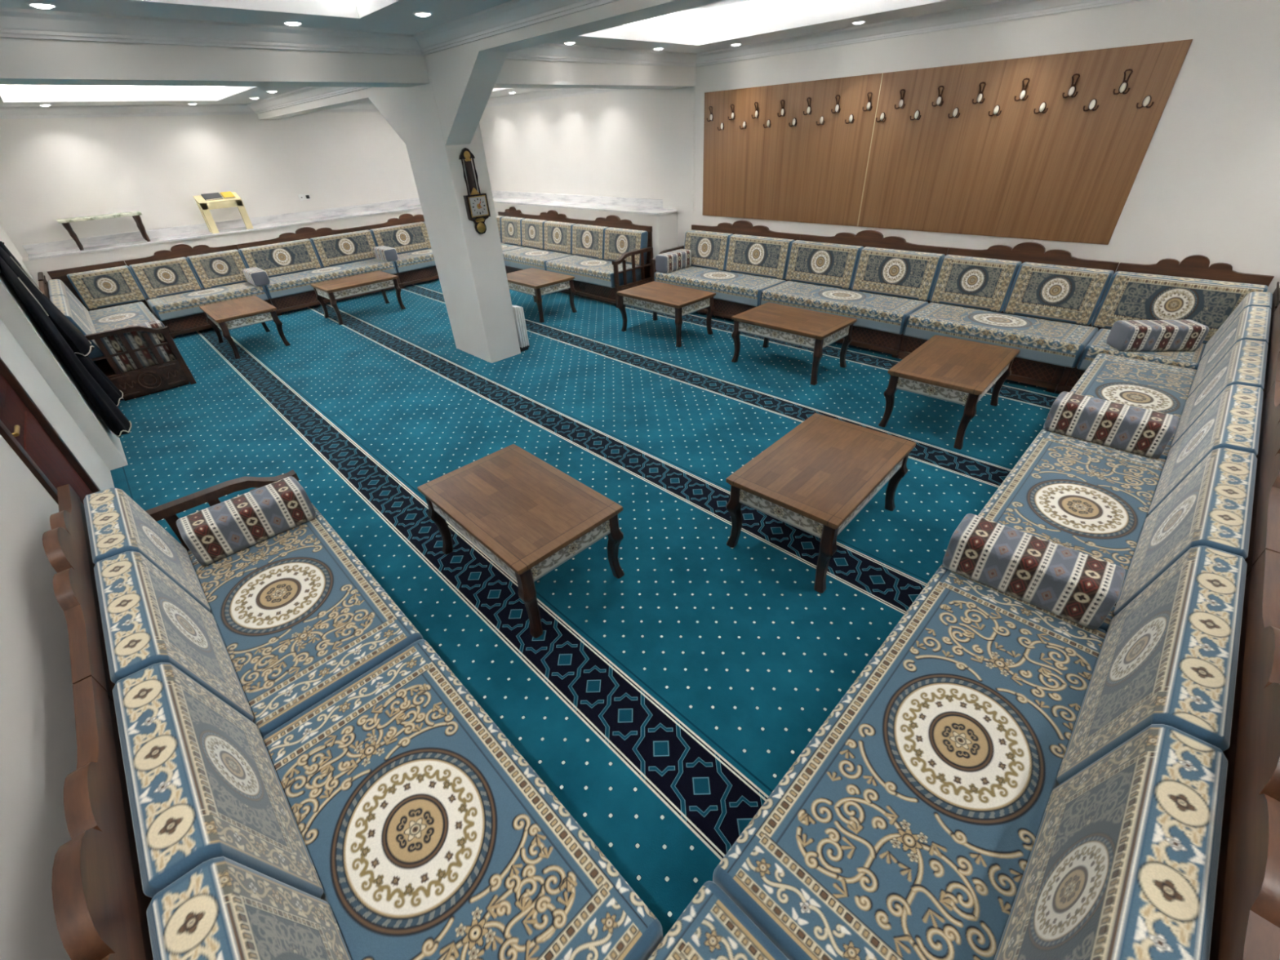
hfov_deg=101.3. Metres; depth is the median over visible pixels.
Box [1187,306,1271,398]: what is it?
cushion
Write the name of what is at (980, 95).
coat hook
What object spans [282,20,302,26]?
recessed light
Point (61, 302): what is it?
cushion
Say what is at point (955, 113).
coat hook
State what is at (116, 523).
cushion
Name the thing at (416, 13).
recessed light
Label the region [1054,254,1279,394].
frame
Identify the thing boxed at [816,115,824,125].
coat hook
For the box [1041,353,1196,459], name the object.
seat cushion
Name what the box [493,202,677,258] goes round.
wall
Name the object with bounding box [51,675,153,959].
frame
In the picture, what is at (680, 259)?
bolster
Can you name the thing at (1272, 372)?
frame
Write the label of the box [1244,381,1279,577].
frame
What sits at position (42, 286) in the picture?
frame
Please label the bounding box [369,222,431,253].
cushion
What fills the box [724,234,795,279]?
cushion
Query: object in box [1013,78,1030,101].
coat hook
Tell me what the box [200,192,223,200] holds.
book
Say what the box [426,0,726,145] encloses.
ceiling beam
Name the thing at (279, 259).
cushion
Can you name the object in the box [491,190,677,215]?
sill
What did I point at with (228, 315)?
coffee table
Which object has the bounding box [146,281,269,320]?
seat cushion
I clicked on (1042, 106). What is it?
coat hook
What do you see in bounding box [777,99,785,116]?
coat hook
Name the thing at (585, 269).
seat cushion
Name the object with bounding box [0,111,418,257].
wall
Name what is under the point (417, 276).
frame
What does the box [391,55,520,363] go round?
pillar
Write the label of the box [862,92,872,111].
coat hook
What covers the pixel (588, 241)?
cushion
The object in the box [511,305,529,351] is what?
radiator
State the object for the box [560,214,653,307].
frame
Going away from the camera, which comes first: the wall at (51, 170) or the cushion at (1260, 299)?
the cushion at (1260, 299)
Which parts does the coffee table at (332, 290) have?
leg, leg, leg, leg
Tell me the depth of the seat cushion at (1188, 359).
3.91 m
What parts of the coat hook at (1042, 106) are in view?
hook plate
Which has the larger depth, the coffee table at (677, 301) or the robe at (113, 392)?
the coffee table at (677, 301)
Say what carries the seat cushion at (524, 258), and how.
on the frame at (552, 215)
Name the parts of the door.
handle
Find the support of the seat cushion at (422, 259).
on the frame at (417, 276)
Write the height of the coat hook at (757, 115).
0.152 m
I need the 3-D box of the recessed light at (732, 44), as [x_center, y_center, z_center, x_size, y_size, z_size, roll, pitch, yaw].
[0.994,-4.511,5.438,0.124,0.016,0.124,-31,42,-35]
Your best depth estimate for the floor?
3.35 m
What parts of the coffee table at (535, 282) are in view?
leg, leg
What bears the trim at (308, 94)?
attached to the wall at (51, 170)
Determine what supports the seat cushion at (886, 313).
on the frame at (889, 343)
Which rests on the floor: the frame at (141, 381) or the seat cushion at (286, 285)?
the frame at (141, 381)
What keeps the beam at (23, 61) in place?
attached to the ceiling
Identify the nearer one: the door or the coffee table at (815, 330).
the door
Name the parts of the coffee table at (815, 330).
leg, leg, leg, leg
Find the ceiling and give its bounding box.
[0,0,1008,106]
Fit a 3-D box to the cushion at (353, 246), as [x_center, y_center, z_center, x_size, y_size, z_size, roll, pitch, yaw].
[-4.750,-3.747,8.479,0.924,0.414,0.185,-31,42,-35]
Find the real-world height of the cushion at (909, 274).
0.414 m
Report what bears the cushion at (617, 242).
on the seat cushion at (585, 269)
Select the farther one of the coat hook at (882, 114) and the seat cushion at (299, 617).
the coat hook at (882, 114)
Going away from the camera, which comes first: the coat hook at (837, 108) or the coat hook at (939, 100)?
the coat hook at (939, 100)
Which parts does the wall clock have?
glass frame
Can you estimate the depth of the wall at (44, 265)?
7.26 m
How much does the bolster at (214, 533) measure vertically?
0.185 m
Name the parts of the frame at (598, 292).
rail, arm, arm rail, cross rail, arm panel, post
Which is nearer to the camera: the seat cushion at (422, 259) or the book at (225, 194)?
the book at (225, 194)
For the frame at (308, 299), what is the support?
on the floor
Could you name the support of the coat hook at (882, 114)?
attached to the board at (1067, 172)
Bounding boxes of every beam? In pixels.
[0,37,695,88]
[257,87,405,143]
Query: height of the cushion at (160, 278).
0.414 m
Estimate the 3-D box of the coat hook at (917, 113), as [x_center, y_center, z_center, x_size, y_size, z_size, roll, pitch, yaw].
[2.540,-3.354,4.822,0.037,0.079,0.098,-31,42,-35]
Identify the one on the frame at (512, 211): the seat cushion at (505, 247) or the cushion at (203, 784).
the seat cushion at (505, 247)
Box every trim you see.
[0,0,619,55]
[0,86,370,119]
[314,88,624,112]
[505,0,1143,66]
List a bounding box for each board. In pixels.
[702,73,882,226]
[857,39,1192,244]
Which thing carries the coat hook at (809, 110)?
attached to the board at (807, 171)
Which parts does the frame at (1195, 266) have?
rail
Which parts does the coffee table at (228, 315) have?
leg, leg, leg, leg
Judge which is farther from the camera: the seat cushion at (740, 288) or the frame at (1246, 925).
the seat cushion at (740, 288)
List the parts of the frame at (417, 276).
rail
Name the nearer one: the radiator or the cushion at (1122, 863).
the cushion at (1122, 863)
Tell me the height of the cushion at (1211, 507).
0.414 m
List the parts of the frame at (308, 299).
rail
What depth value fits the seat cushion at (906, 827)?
1.45 m
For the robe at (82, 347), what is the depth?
3.97 m
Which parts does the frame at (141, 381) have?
arm rail, cross rail, arm panel, arm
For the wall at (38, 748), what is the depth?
1.36 m
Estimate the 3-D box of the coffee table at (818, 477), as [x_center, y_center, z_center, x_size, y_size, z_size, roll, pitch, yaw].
[1.018,0.081,2.987,0.620,0.460,0.970,26,43,36]
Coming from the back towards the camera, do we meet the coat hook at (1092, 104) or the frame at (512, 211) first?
the frame at (512, 211)
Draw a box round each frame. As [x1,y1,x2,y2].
[37,260,158,319]
[38,280,49,299]
[41,289,196,400]
[42,469,299,702]
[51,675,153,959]
[124,244,272,338]
[236,225,402,315]
[368,213,439,288]
[497,206,531,248]
[505,209,582,273]
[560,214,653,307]
[649,220,800,319]
[796,230,949,358]
[897,242,1119,392]
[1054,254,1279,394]
[1208,549,1279,959]
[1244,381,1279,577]
[1262,303,1279,401]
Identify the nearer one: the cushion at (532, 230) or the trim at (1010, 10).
the trim at (1010, 10)
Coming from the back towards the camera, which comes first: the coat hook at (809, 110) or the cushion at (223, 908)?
the coat hook at (809, 110)
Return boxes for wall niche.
[479,88,679,246]
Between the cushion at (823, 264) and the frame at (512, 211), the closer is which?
the cushion at (823, 264)
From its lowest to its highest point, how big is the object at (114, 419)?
1.350 m
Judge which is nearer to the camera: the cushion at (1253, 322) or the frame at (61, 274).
the cushion at (1253, 322)
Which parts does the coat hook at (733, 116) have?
hook plate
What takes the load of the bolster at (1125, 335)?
on the seat cushion at (1188, 359)
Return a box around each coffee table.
[199,295,290,358]
[310,271,405,324]
[417,444,624,638]
[506,267,577,322]
[617,281,715,347]
[725,413,915,593]
[731,302,857,385]
[878,334,1020,449]
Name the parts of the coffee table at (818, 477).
leg, leg, leg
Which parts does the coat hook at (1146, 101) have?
hook plate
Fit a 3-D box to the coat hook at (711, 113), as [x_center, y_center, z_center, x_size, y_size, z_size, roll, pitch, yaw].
[0.840,-4.337,6.212,0.037,0.152,0.098,-31,42,-35]
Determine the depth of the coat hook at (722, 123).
6.18 m
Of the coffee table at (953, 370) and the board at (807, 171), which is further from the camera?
the board at (807, 171)
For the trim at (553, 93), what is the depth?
8.17 m
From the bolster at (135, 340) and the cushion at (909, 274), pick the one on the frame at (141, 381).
the bolster at (135, 340)
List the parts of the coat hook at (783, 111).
hook plate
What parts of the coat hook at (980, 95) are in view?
hook plate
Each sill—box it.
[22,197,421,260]
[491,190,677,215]
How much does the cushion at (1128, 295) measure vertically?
0.414 m
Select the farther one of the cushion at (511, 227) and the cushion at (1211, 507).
the cushion at (511, 227)
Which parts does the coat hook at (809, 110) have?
hook plate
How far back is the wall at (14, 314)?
3.73 m
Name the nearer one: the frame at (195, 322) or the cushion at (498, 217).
the frame at (195, 322)
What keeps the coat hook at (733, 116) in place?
attached to the board at (807, 171)
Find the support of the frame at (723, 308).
on the floor
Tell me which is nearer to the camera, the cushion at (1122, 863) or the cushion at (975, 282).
the cushion at (1122, 863)
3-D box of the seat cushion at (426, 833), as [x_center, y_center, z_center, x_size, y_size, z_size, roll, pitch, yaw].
[-0.581,1.017,1.509,0.570,0.190,1.259,-31,42,-35]
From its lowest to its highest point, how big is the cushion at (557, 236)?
0.414 m
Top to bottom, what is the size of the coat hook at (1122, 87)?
0.152 m
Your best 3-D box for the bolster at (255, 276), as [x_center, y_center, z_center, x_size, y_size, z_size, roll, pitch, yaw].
[-5.468,-2.899,7.476,0.205,0.185,0.460,-31,42,-35]
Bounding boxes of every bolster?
[99,320,176,372]
[176,476,315,565]
[242,266,270,286]
[372,245,398,262]
[655,248,691,273]
[942,513,1124,629]
[1043,391,1179,457]
[1106,320,1208,351]
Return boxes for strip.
[857,72,883,226]
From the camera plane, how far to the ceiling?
4.61 m
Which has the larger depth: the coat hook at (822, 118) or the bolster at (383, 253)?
the bolster at (383, 253)
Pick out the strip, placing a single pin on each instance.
(882, 73)
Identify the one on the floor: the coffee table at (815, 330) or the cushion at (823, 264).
the coffee table at (815, 330)
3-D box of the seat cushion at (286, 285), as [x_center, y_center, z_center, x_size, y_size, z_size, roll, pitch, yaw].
[-4.826,-3.161,8.154,1.874,0.190,0.570,-31,42,-35]
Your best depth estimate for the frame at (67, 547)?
1.67 m
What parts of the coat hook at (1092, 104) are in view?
hook plate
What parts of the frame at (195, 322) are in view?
rail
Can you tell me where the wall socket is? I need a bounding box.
[297,193,311,200]
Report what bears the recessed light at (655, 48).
in the ceiling
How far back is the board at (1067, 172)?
4.44 m
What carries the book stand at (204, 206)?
on the ledge at (99, 243)
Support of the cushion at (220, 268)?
on the seat cushion at (179, 305)
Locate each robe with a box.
[0,240,123,407]
[0,246,94,357]
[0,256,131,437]
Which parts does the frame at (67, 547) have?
arm rail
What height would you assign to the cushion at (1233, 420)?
0.414 m
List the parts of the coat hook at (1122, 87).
hook plate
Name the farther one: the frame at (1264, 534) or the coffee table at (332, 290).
the coffee table at (332, 290)
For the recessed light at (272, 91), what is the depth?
5.95 m
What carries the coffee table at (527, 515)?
on the floor
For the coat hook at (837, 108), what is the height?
0.152 m
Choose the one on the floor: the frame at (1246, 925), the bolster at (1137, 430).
the frame at (1246, 925)
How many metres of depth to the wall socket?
8.28 m
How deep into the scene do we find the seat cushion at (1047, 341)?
4.51 m
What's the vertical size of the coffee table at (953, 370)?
0.460 m
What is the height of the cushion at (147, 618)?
0.414 m
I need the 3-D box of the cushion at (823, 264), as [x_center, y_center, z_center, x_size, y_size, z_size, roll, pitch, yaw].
[2.058,-2.437,5.915,0.185,0.414,0.824,-31,42,-35]
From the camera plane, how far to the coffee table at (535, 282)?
6.82 m
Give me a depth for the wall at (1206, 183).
3.90 m
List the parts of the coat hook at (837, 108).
hook plate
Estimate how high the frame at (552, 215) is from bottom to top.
1.013 m
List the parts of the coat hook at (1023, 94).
hook plate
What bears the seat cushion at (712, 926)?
on the frame
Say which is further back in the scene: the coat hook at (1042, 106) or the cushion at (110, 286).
the cushion at (110, 286)
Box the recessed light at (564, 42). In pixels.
[563,41,576,44]
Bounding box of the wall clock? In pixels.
[458,147,490,234]
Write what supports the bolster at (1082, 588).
on the seat cushion at (1090, 498)
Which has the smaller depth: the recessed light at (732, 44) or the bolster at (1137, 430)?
the bolster at (1137, 430)
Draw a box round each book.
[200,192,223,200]
[220,191,235,199]
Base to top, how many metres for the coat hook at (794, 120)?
0.079 m
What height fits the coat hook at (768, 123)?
0.079 m
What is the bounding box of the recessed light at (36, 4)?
[25,1,57,8]
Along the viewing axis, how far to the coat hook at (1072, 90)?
4.06 m
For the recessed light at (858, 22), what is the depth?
4.56 m
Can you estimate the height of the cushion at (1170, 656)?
0.414 m
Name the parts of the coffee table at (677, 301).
leg, leg, leg, leg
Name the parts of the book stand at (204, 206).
leg, leg, rail, leg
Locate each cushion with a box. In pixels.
[47,279,95,329]
[49,294,104,359]
[66,265,146,309]
[83,488,210,612]
[88,302,157,333]
[93,551,253,721]
[112,662,323,898]
[128,257,202,298]
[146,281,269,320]
[146,856,351,959]
[186,248,247,288]
[187,502,423,737]
[238,238,321,277]
[262,639,662,959]
[263,258,396,298]
[309,230,376,267]
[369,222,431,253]
[393,248,435,273]
[496,215,503,242]
[501,216,524,245]
[501,243,524,251]
[502,247,573,271]
[520,218,547,249]
[543,221,576,253]
[546,254,641,288]
[572,223,608,259]
[604,227,648,265]
[647,880,789,959]
[654,266,786,306]
[684,230,733,270]
[712,564,1106,959]
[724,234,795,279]
[760,280,928,334]
[785,240,863,288]
[851,246,945,301]
[902,302,1097,368]
[929,254,1022,311]
[977,429,1165,632]
[994,724,1227,959]
[1003,262,1114,325]
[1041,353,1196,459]
[1056,546,1247,784]
[1076,328,1205,370]
[1091,271,1267,343]
[1113,447,1257,615]
[1147,384,1263,515]
[1170,339,1267,447]
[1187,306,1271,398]
[1200,291,1272,359]
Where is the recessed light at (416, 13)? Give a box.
[413,11,432,16]
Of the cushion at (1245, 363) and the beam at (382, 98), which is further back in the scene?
the beam at (382, 98)
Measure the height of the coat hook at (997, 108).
0.079 m
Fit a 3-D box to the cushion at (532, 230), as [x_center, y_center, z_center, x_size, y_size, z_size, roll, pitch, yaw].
[-1.758,-4.120,8.777,0.185,0.414,0.634,-31,42,-35]
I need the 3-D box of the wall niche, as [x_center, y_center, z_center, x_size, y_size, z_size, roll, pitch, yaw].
[-1.291,-5.076,8.550,0.150,3.100,5.320,-31,42,-35]
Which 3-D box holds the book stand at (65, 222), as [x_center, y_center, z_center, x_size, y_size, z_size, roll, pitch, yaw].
[-6.913,-3.242,6.812,0.820,0.350,0.280,-31,42,-35]
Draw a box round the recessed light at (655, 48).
[652,47,664,49]
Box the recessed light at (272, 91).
[266,90,278,93]
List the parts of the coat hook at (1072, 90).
hook plate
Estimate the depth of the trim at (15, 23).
3.31 m
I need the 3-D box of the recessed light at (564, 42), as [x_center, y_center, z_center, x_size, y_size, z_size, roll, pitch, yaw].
[-0.638,-3.973,4.772,0.124,0.016,0.124,-31,42,-35]
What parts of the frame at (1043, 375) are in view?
rail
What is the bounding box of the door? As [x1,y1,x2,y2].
[0,357,100,505]
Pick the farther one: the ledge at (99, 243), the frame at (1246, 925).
the ledge at (99, 243)
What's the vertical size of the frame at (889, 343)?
1.013 m
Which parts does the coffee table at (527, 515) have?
leg, leg, leg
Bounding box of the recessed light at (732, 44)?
[729,43,742,45]
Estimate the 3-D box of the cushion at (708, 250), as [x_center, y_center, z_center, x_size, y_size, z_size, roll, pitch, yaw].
[0.887,-3.041,6.925,0.185,0.414,0.724,-31,42,-35]
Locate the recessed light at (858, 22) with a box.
[851,20,866,24]
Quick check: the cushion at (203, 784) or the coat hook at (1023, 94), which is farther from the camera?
the coat hook at (1023, 94)
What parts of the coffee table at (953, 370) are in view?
leg, leg, leg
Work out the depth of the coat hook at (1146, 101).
3.83 m
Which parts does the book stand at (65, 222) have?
leg, leg, leg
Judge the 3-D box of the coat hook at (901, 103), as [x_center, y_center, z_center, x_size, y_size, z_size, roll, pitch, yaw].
[2.418,-3.522,4.850,0.037,0.152,0.098,-31,42,-35]
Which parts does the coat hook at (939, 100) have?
hook plate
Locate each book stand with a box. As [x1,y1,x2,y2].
[56,210,151,250]
[193,191,253,233]
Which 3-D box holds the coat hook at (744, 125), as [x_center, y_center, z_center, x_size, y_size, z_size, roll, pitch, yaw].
[1.186,-4.053,5.991,0.037,0.079,0.098,-31,42,-35]
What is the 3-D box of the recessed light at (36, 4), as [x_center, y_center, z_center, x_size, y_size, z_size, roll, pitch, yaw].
[-3.121,-2.476,2.741,0.124,0.016,0.124,-31,42,-35]
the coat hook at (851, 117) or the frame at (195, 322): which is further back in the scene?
the frame at (195, 322)
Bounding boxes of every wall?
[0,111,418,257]
[0,224,114,959]
[0,271,128,470]
[22,208,422,313]
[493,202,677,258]
[660,0,1279,293]
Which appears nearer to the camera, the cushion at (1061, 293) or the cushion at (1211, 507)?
the cushion at (1211, 507)
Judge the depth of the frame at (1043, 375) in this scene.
4.55 m
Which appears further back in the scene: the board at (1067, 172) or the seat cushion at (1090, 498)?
the board at (1067, 172)
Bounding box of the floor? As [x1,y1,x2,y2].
[93,278,1059,938]
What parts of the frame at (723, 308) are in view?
arm, arm rail, rail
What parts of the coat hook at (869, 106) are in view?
hook plate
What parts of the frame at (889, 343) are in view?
rail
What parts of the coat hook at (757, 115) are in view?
hook plate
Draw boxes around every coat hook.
[706,106,713,121]
[717,122,724,130]
[728,104,735,119]
[739,120,746,128]
[751,102,759,118]
[763,119,770,128]
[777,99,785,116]
[788,117,796,126]
[803,97,812,115]
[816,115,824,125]
[831,94,840,113]
[844,114,854,124]
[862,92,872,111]
[875,111,885,122]
[894,88,905,109]
[910,110,920,120]
[931,85,944,106]
[947,107,959,118]
[972,81,986,104]
[988,105,1001,116]
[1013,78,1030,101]
[1033,102,1048,114]
[1062,73,1079,97]
[1083,98,1098,111]
[1112,68,1133,94]
[1136,95,1154,108]
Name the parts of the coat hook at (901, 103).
hook plate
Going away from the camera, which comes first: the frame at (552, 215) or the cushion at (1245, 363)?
the cushion at (1245, 363)
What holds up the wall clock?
attached to the pillar
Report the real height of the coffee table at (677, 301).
0.460 m

